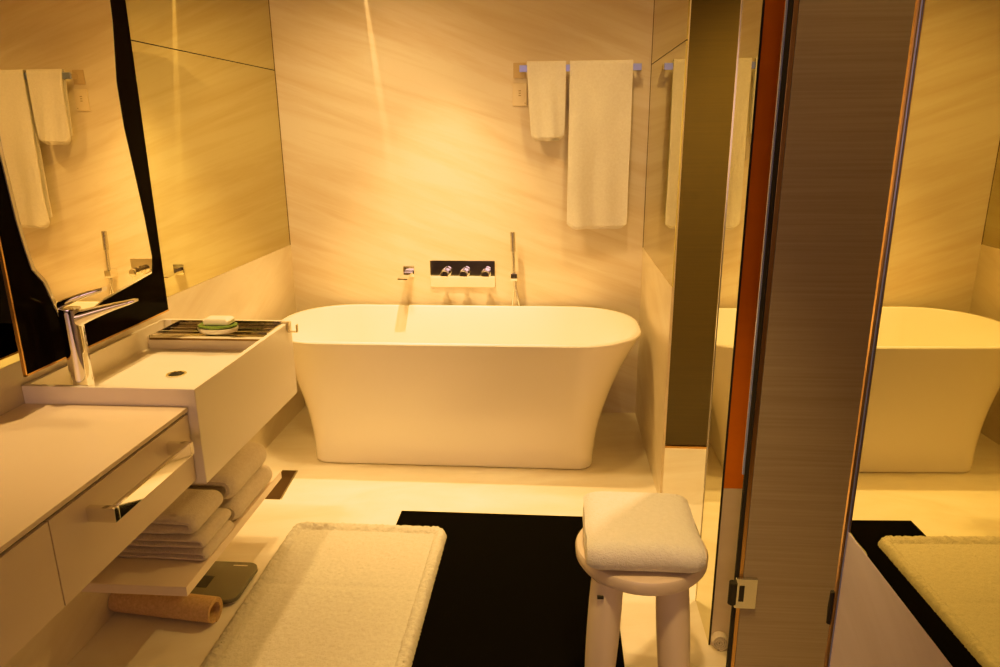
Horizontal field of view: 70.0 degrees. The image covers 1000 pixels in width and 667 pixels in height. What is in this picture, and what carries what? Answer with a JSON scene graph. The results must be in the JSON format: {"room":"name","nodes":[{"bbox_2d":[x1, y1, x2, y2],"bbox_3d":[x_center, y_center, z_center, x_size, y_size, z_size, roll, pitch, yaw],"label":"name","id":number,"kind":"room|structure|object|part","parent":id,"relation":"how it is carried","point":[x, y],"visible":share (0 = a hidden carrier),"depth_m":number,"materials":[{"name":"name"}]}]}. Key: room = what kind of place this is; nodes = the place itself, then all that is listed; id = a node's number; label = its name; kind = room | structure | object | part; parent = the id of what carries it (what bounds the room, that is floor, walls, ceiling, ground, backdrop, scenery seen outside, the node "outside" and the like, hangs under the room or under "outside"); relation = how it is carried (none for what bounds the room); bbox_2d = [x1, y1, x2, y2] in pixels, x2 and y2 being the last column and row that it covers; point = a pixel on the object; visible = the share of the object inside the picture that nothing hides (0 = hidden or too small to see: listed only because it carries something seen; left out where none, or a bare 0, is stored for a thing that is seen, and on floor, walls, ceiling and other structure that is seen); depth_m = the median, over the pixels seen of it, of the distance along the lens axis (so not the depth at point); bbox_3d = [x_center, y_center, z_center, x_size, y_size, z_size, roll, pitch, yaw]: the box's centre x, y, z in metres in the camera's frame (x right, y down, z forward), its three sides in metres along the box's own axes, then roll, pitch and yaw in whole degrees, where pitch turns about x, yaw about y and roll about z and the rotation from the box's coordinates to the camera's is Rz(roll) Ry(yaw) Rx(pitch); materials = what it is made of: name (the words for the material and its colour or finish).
{"room":"bathroom","nodes":[
{"label":"bathroom","id":0,"kind":"room"},
{"bbox_2d":[0,245,304,666],"bbox_3d":[-1.348,-0.215,1.641,0.150,2.500,4.255,1,16,4],"label":"wall","id":1,"kind":"structure","parent":0,"point":[262,288],"depth_m":2.77,"materials":[{"name":"stone"}]},
{"bbox_2d":[0,414,195,666],"bbox_3d":[-1.079,0.561,0.958,0.509,0.195,1.962,1,16,4],"label":"vanity cabinet","id":2,"kind":"object","parent":1,"relation":"attached to","point":[47,567],"visible":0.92,"depth_m":1.46,"materials":[{"name":"beige paint"}]},
{"bbox_3d":[-0.885,0.544,1.026,0.010,0.187,0.726,1,16,4],"label":"drawer","id":3,"kind":"part","parent":2,"relation":"part of","materials":[{"name":"beige paint"}]},
{"bbox_2d":[0,404,187,553],"bbox_3d":[-1.110,0.461,0.932,0.449,0.012,1.962,1,16,4],"label":"countertop","id":4,"kind":"structure","parent":2,"relation":"on","point":[50,454],"depth_m":1.61,"materials":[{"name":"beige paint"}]},
{"bbox_3d":[-0.836,0.372,1.631,0.010,0.187,0.528,1,16,4],"label":"drawer","id":5,"kind":"part","parent":2,"relation":"part of","materials":[{"name":"beige paint"}]},
{"bbox_3d":[-0.801,0.326,1.614,0.062,0.032,0.328,1,16,4],"label":"handle","id":6,"kind":"part","parent":2,"relation":"part of","materials":[{"name":"silver metal"}]},
{"bbox_2d":[0,0,289,376],"bbox_3d":[-1.234,-0.447,1.565,0.106,1.185,4.253,1,16,4],"label":"vanity mirror","id":7,"kind":"object","parent":1,"relation":"attached to","point":[77,211],"depth_m":2.12,"materials":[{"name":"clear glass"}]},
{"bbox_3d":[-1.280,-0.302,1.610,0.011,0.862,4.253,1,16,4],"label":"wall mirror","id":8,"kind":"part","parent":7,"relation":"part of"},
{"bbox_2d":[22,319,296,483],"bbox_3d":[-0.994,0.176,2.229,0.472,0.271,0.696,1,16,4],"label":"washbasin","id":9,"kind":"object","parent":1,"relation":"attached to","point":[230,390],"visible":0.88,"depth_m":2.14,"materials":[{"name":"white ceramic"}]},
{"bbox_2d":[56,286,137,384],"bbox_3d":[-1.048,0.036,1.900,0.205,0.320,0.061,-3,16,-7],"label":"faucet","id":10,"kind":"object","parent":9,"relation":"on","point":[72,319],"visible":0.88,"depth_m":1.86,"materials":[{"name":"silver metal"}]},
{"bbox_3d":[-1.090,-0.093,1.866,0.119,0.053,0.044,-4,16,-11],"label":"lever","id":11,"kind":"part","parent":10,"relation":"part of","materials":[{"name":"silver metal"}]},
{"bbox_3d":[-1.035,-0.048,1.866,0.176,0.081,0.042,-1,16,0],"label":"spout","id":12,"kind":"part","parent":10,"relation":"part of","materials":[{"name":"silver metal"}]},
{"bbox_2d":[149,320,297,340],"bbox_3d":[-0.934,-0.011,2.436,0.461,0.036,0.152,1,16,4],"label":"tray","id":13,"kind":"object","parent":9,"relation":"on","point":[179,329],"visible":0.69,"depth_m":2.44,"materials":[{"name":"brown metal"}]},
{"bbox_3d":[-0.960,-0.001,2.441,0.410,0.007,0.152,1,16,4],"label":"tray plate","id":14,"kind":"part","parent":13,"relation":"part of","materials":[{"name":"brown metal"}]},
{"bbox_2d":[197,322,238,334],"bbox_3d":[-0.947,-0.020,2.402,0.136,0.030,0.092,1,16,4],"label":"soap dish","id":15,"kind":"object","parent":13,"relation":"on","point":[233,327],"visible":0.76,"depth_m":2.37,"materials":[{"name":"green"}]},
{"bbox_2d":[203,316,234,325],"bbox_3d":[-0.944,-0.044,2.400,0.092,0.024,0.056,1,16,4],"label":"soap bar","id":16,"kind":"object","parent":15,"relation":"in","point":[211,320],"visible":1,"depth_m":2.38,"materials":[{"name":"beige"}]},
{"bbox_2d":[81,470,281,595],"bbox_3d":[-1.038,0.625,2.361,0.377,0.030,0.715,1,16,4],"label":"towel shelf","id":17,"kind":"object","parent":1,"relation":"attached to","point":[123,575],"visible":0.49,"depth_m":2.07,"materials":[{"name":"beige paint"}]},
{"bbox_2d":[118,520,233,560],"bbox_3d":[-1.022,0.629,2.213,0.339,0.041,0.195,1,16,4],"label":"folded towel","id":18,"kind":"object","parent":17,"relation":"on","point":[199,554],"visible":0.41,"depth_m":2.13,"materials":[{"name":"white fabric"}]},
{"bbox_2d":[128,508,230,547],"bbox_3d":[-1.023,0.588,2.197,0.338,0.045,0.194,1,16,4],"label":"folded towel","id":19,"kind":"object","parent":18,"relation":"on","point":[202,537],"visible":0.45,"depth_m":2.11,"materials":[{"name":"white fabric"}]},
{"bbox_2d":[142,489,222,533],"bbox_3d":[-1.035,0.535,2.178,0.325,0.067,0.190,1,16,4],"label":"folded towel","id":20,"kind":"object","parent":19,"relation":"on","point":[192,508],"visible":0.58,"depth_m":2.11,"materials":[{"name":"white fabric"}]},
{"bbox_2d":[218,464,271,520],"bbox_3d":[-0.996,0.538,2.463,0.338,0.079,0.309,1,16,4],"label":"folded towel","id":21,"kind":"object","parent":17,"relation":"on","point":[237,504],"visible":0.2,"depth_m":2.40,"materials":[{"name":"white fabric"}]},
{"bbox_2d":[187,442,266,498],"bbox_3d":[-1.001,0.456,2.427,0.338,0.096,0.296,1,16,4],"label":"folded towel","id":22,"kind":"object","parent":21,"relation":"on","point":[242,466],"visible":0.41,"depth_m":2.34,"materials":[{"name":"white fabric"}]},
{"bbox_2d":[125,0,274,69],"bbox_3d":[-1.286,-1.069,1.392,0.011,0.723,4.253,1,16,4],"label":"wall mirror","id":23,"kind":"object","parent":1,"relation":"attached to","point":[239,31],"visible":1,"depth_m":2.87,"materials":[{"name":"brown mirror"}]},
{"bbox_2d":[131,40,273,70],"bbox_3d":[-1.284,-0.719,1.492,0.009,0.004,4.253,1,16,4],"label":"trim","id":24,"kind":"structure","parent":1,"relation":"attached to","point":[131,40],"depth_m":2.76,"materials":[{"name":"black"}]},
{"bbox_2d":[66,406,726,666],"bbox_3d":[-0.222,0.892,2.465,4.000,0.100,3.305,1,16,4],"label":"floor","id":25,"kind":"structure","parent":0,"point":[320,491],"depth_m":2.97,"materials":[{"name":"stone"}]},
{"bbox_2d":[108,593,222,622],"bbox_3d":[-1.060,0.860,2.266,0.345,0.083,0.080,2,16,10],"label":"rolled mat","id":26,"kind":"object","parent":25,"relation":"on","point":[192,607],"visible":0.79,"depth_m":2.23,"materials":[{"name":"orange fabric"}]},
{"bbox_2d":[191,561,257,604],"bbox_3d":[-0.992,0.844,2.425,0.289,0.028,0.217,1,16,4],"label":"bathroom scale","id":27,"kind":"object","parent":25,"relation":"on","point":[228,581],"visible":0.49,"depth_m":2.41,"materials":[{"name":"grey glass"}]},
{"bbox_2d":[265,470,297,499],"bbox_3d":[-0.951,0.658,3.121,0.072,0.004,0.265,-1,16,0],"label":"floor drain","id":28,"kind":"object","parent":25,"relation":"on","point":[278,492],"visible":0.96,"depth_m":3.11,"materials":[{"name":"brown metal"}]},
{"bbox_2d":[200,521,446,666],"bbox_3d":[-0.535,0.867,2.300,0.606,0.031,0.959,1,16,4],"label":"bath mat","id":29,"kind":"object","parent":25,"relation":"on","point":[331,594],"visible":1,"depth_m":2.31,"materials":[{"name":"white fabric"}]},
{"bbox_2d":[283,304,640,468],"bbox_3d":[-0.205,0.239,3.482,1.724,0.602,0.715,1,16,4],"label":"bathtub","id":30,"kind":"object","parent":25,"relation":"on","point":[445,385],"visible":0.91,"depth_m":3.20,"materials":[{"name":"white ceramic"}]},
{"bbox_2d":[396,511,624,666],"bbox_3d":[-0.045,0.920,2.166,0.820,0.006,1.445,1,16,4],"label":"floor mat","id":31,"kind":"object","parent":25,"relation":"on","point":[509,590],"visible":0.61,"depth_m":2.36,"materials":[{"name":"black fabric"}]},
{"bbox_2d":[575,528,708,666],"bbox_3d":[0.369,0.760,1.923,0.340,0.441,0.340,1,16,4],"label":"stool","id":32,"kind":"object","parent":25,"relation":"on","point":[607,587],"visible":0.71,"depth_m":1.78,"materials":[{"name":"beige paint"}]},
{"bbox_3d":[0.267,0.802,1.847,0.093,0.392,0.102,1,16,4],"label":"leg","id":33,"kind":"part","parent":32,"relation":"part of","materials":[{"name":"beige paint"}]},
{"bbox_3d":[0.368,0.569,1.869,0.340,0.043,0.340,1,16,4],"label":"seat","id":34,"kind":"part","parent":32,"relation":"part of","materials":[{"name":"beige paint"}]},
{"bbox_2d":[583,491,705,572],"bbox_3d":[0.362,0.507,1.854,0.288,0.081,0.312,1,16,4],"label":"cushion","id":35,"kind":"object","parent":32,"relation":"on","point":[623,531],"visible":1,"depth_m":1.77,"materials":[{"name":"white fabric"}]},
{"bbox_3d":[0.440,0.807,1.834,0.096,0.398,0.101,1,16,4],"label":"leg","id":36,"kind":"part","parent":32,"relation":"part of","materials":[{"name":"beige paint"}]},
{"bbox_2d":[711,631,727,650],"bbox_3d":[0.648,0.907,2.107,0.047,0.050,0.025,1,16,4],"label":"door stop","id":37,"kind":"object","parent":25,"relation":"on","point":[719,639],"visible":1,"depth_m":2.10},
{"bbox_2d":[726,0,915,666],"bbox_3d":[0.920,-0.233,1.644,0.625,2.465,0.031,1,16,4],"label":"door","id":38,"kind":"structure","parent":25,"relation":"on","point":[842,68],"depth_m":1.71,"materials":[{"name":"brown wood"}]},
{"bbox_2d":[269,0,653,412],"bbox_3d":[0.316,-0.790,3.613,3.148,2.500,0.100,1,16,4],"label":"wall","id":39,"kind":"structure","parent":0,"point":[405,142],"depth_m":3.58,"materials":[{"name":"stone"}]},
{"bbox_2d":[397,266,414,279],"bbox_3d":[-0.485,-0.306,3.678,0.058,0.057,0.164,1,16,4],"label":"tub spout","id":40,"kind":"object","parent":39,"relation":"attached to","point":[408,271],"visible":1,"depth_m":3.72,"materials":[{"name":"silver metal"}]},
{"bbox_3d":[-0.486,-0.298,3.676,0.050,0.017,0.156,1,16,4],"label":"spout blade","id":41,"kind":"part","parent":40,"relation":"part of","materials":[{"name":"silver metal"}]},
{"bbox_2d":[269,6,653,244],"bbox_3d":[-0.199,-1.217,3.480,1.854,1.597,0.002,1,16,4],"label":"trim","id":42,"kind":"structure","parent":39,"relation":"attached to","point":[269,6],"depth_m":3.53,"materials":[{"name":"brown metal"}]},
{"bbox_2d":[430,260,494,286],"bbox_3d":[-0.198,-0.303,3.700,0.340,0.139,0.078,1,16,4],"label":"mixer","id":43,"kind":"object","parent":39,"relation":"attached to","point":[443,273],"visible":1,"depth_m":3.73,"materials":[{"name":"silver metal"}]},
{"bbox_3d":[-0.284,-0.308,3.701,0.050,0.050,0.069,1,16,4],"label":"knob","id":44,"kind":"part","parent":43,"relation":"part of","materials":[{"name":"silver metal"}]},
{"bbox_3d":[-0.186,-0.307,3.693,0.050,0.050,0.069,1,16,4],"label":"knob","id":45,"kind":"part","parent":43,"relation":"part of","materials":[{"name":"silver metal"}]},
{"bbox_3d":[-0.074,-0.306,3.685,0.050,0.050,0.069,1,16,4],"label":"knob","id":46,"kind":"part","parent":43,"relation":"part of","materials":[{"name":"silver metal"}]},
{"bbox_2d":[510,232,519,305],"bbox_3d":[0.080,-0.261,3.695,0.054,0.532,0.068,1,16,4],"label":"shower","id":47,"kind":"object","parent":39,"relation":"attached to","point":[514,274],"visible":0.84,"depth_m":3.65,"materials":[{"name":"silver metal"}]},
{"bbox_2d":[513,83,526,105],"bbox_3d":[0.096,-1.160,3.469,0.070,0.106,0.009,1,16,4],"label":"switch plate","id":48,"kind":"object","parent":39,"relation":"attached to","point":[519,89],"visible":1,"depth_m":3.46,"materials":[{"name":"beige plastic"}]},
{"bbox_2d":[513,63,641,77],"bbox_3d":[0.363,-1.254,3.390,0.604,0.070,0.066,1,16,4],"label":"towel rail","id":49,"kind":"object","parent":39,"relation":"attached to","point":[519,69],"visible":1,"depth_m":3.38,"materials":[{"name":"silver metal"}]},
{"bbox_3d":[0.094,-1.266,3.441,0.060,0.070,0.004,1,16,4],"label":"plate","id":50,"kind":"part","parent":49,"relation":"part of","materials":[{"name":"beige"}]},
{"bbox_2d":[527,61,565,140],"bbox_3d":[0.220,-1.105,3.406,0.184,0.364,0.060,1,16,4],"label":"hand towel","id":51,"kind":"object","parent":49,"relation":"hanging from","point":[546,79],"visible":1,"depth_m":3.39,"materials":[{"name":"white fabric"}]},
{"bbox_2d":[567,60,632,229],"bbox_3d":[0.476,-0.896,3.443,0.296,0.789,0.063,1,16,4],"label":"bath towel","id":52,"kind":"object","parent":49,"relation":"hanging from","point":[600,91],"visible":1,"depth_m":3.43,"materials":[{"name":"white fabric"}]},
{"bbox_2d":[635,0,691,492],"bbox_3d":[0.689,-0.639,3.071,0.010,2.500,0.965,1,16,4],"label":"wall","id":53,"kind":"structure","parent":0,"point":[657,295],"depth_m":3.13,"materials":[{"name":"stone"}]},
{"bbox_2d":[643,41,687,286],"bbox_3d":[0.687,-0.724,3.046,0.005,0.869,0.963,1,16,4],"label":"wall mirror","id":54,"kind":"object","parent":53,"relation":"attached to","point":[668,74],"visible":1,"depth_m":2.92,"materials":[{"name":"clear mirror glass"}]},
{"bbox_2d":[651,0,689,63],"bbox_3d":[0.680,-1.494,2.827,0.005,0.723,0.963,1,16,4],"label":"wall mirror","id":55,"kind":"object","parent":53,"relation":"attached to","point":[671,17],"visible":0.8,"depth_m":2.87,"materials":[{"name":"brown mirror"}]},
{"bbox_2d":[665,0,740,448],"bbox_3d":[1.214,-0.639,3.090,1.032,2.480,0.027,1,16,4],"label":"door","id":56,"kind":"structure","parent":53,"relation":"in","point":[714,24],"depth_m":3.15,"materials":[{"name":"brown wood"}]},
{"bbox_3d":[1.224,0.551,3.420,1.032,0.010,0.011,1,16,4],"label":"rail","id":57,"kind":"part","parent":56,"relation":"part of","materials":[{"name":"gold metal"}]},
{"bbox_2d":[829,532,951,666],"bbox_3d":[0.514,0.179,0.197,0.100,2.500,1.563,0,16,3],"label":"wall","id":58,"kind":"structure","parent":0,"point":[874,627],"depth_m":0.96,"materials":[{"name":"paint"}]},
{"bbox_2d":[824,0,923,666],"bbox_3d":[0.503,-0.038,0.961,0.012,2.500,0.012,1,16,4],"label":"trim","id":59,"kind":"structure","parent":58,"relation":"attached to","point":[831,609],"depth_m":0.96,"materials":[{"name":"brown wood"}]},
{"bbox_2d":[849,0,999,666],"bbox_3d":[0.464,-0.261,0.076,0.007,1.588,1.561,0,16,3],"label":"wall mirror","id":60,"kind":"object","parent":58,"relation":"attached to","point":[925,513],"visible":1,"depth_m":0.80,"materials":[{"name":"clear mirror glass"}]},
{"bbox_3d":[1.139,-0.298,1.855,1.024,2.500,0.202,1,16,4],"label":"wall partition","id":61,"kind":"structure","parent":0,"visible":0},
{"bbox_2d":[695,0,741,600],"bbox_3d":[0.631,-0.332,1.990,0.010,2.500,0.006,1,16,4],"label":"trim","id":62,"kind":"structure","parent":61,"relation":"attached to","point":[741,0],"depth_m":2.03,"materials":[{"name":"silver metal"}]},
{"bbox_2d":[710,488,741,644],"bbox_3d":[0.678,0.679,2.060,0.107,0.516,0.008,1,16,4],"label":"trim","id":63,"kind":"structure","parent":61,"relation":"attached to","point":[731,504],"depth_m":2.05,"materials":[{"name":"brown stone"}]},
{"bbox_2d":[696,0,762,640],"bbox_3d":[0.623,-0.303,1.889,0.008,2.500,0.204,1,16,4],"label":"glass door","id":64,"kind":"structure","parent":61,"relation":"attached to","point":[751,12],"depth_m":1.94,"materials":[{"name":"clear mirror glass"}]},
{"bbox_2d":[708,0,764,644],"bbox_3d":[0.613,-0.275,1.790,0.005,2.500,0.003,1,16,4],"label":"trim","id":65,"kind":"structure","parent":61,"relation":"attached to","point":[763,2],"depth_m":1.84,"materials":[{"name":"black"}]},
{"bbox_2d":[724,0,785,488],"bbox_3d":[0.668,-0.524,1.718,0.107,1.983,0.008,1,16,4],"label":"trim","id":66,"kind":"structure","parent":61,"relation":"attached to","point":[774,10],"depth_m":1.79,"materials":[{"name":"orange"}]}
]}

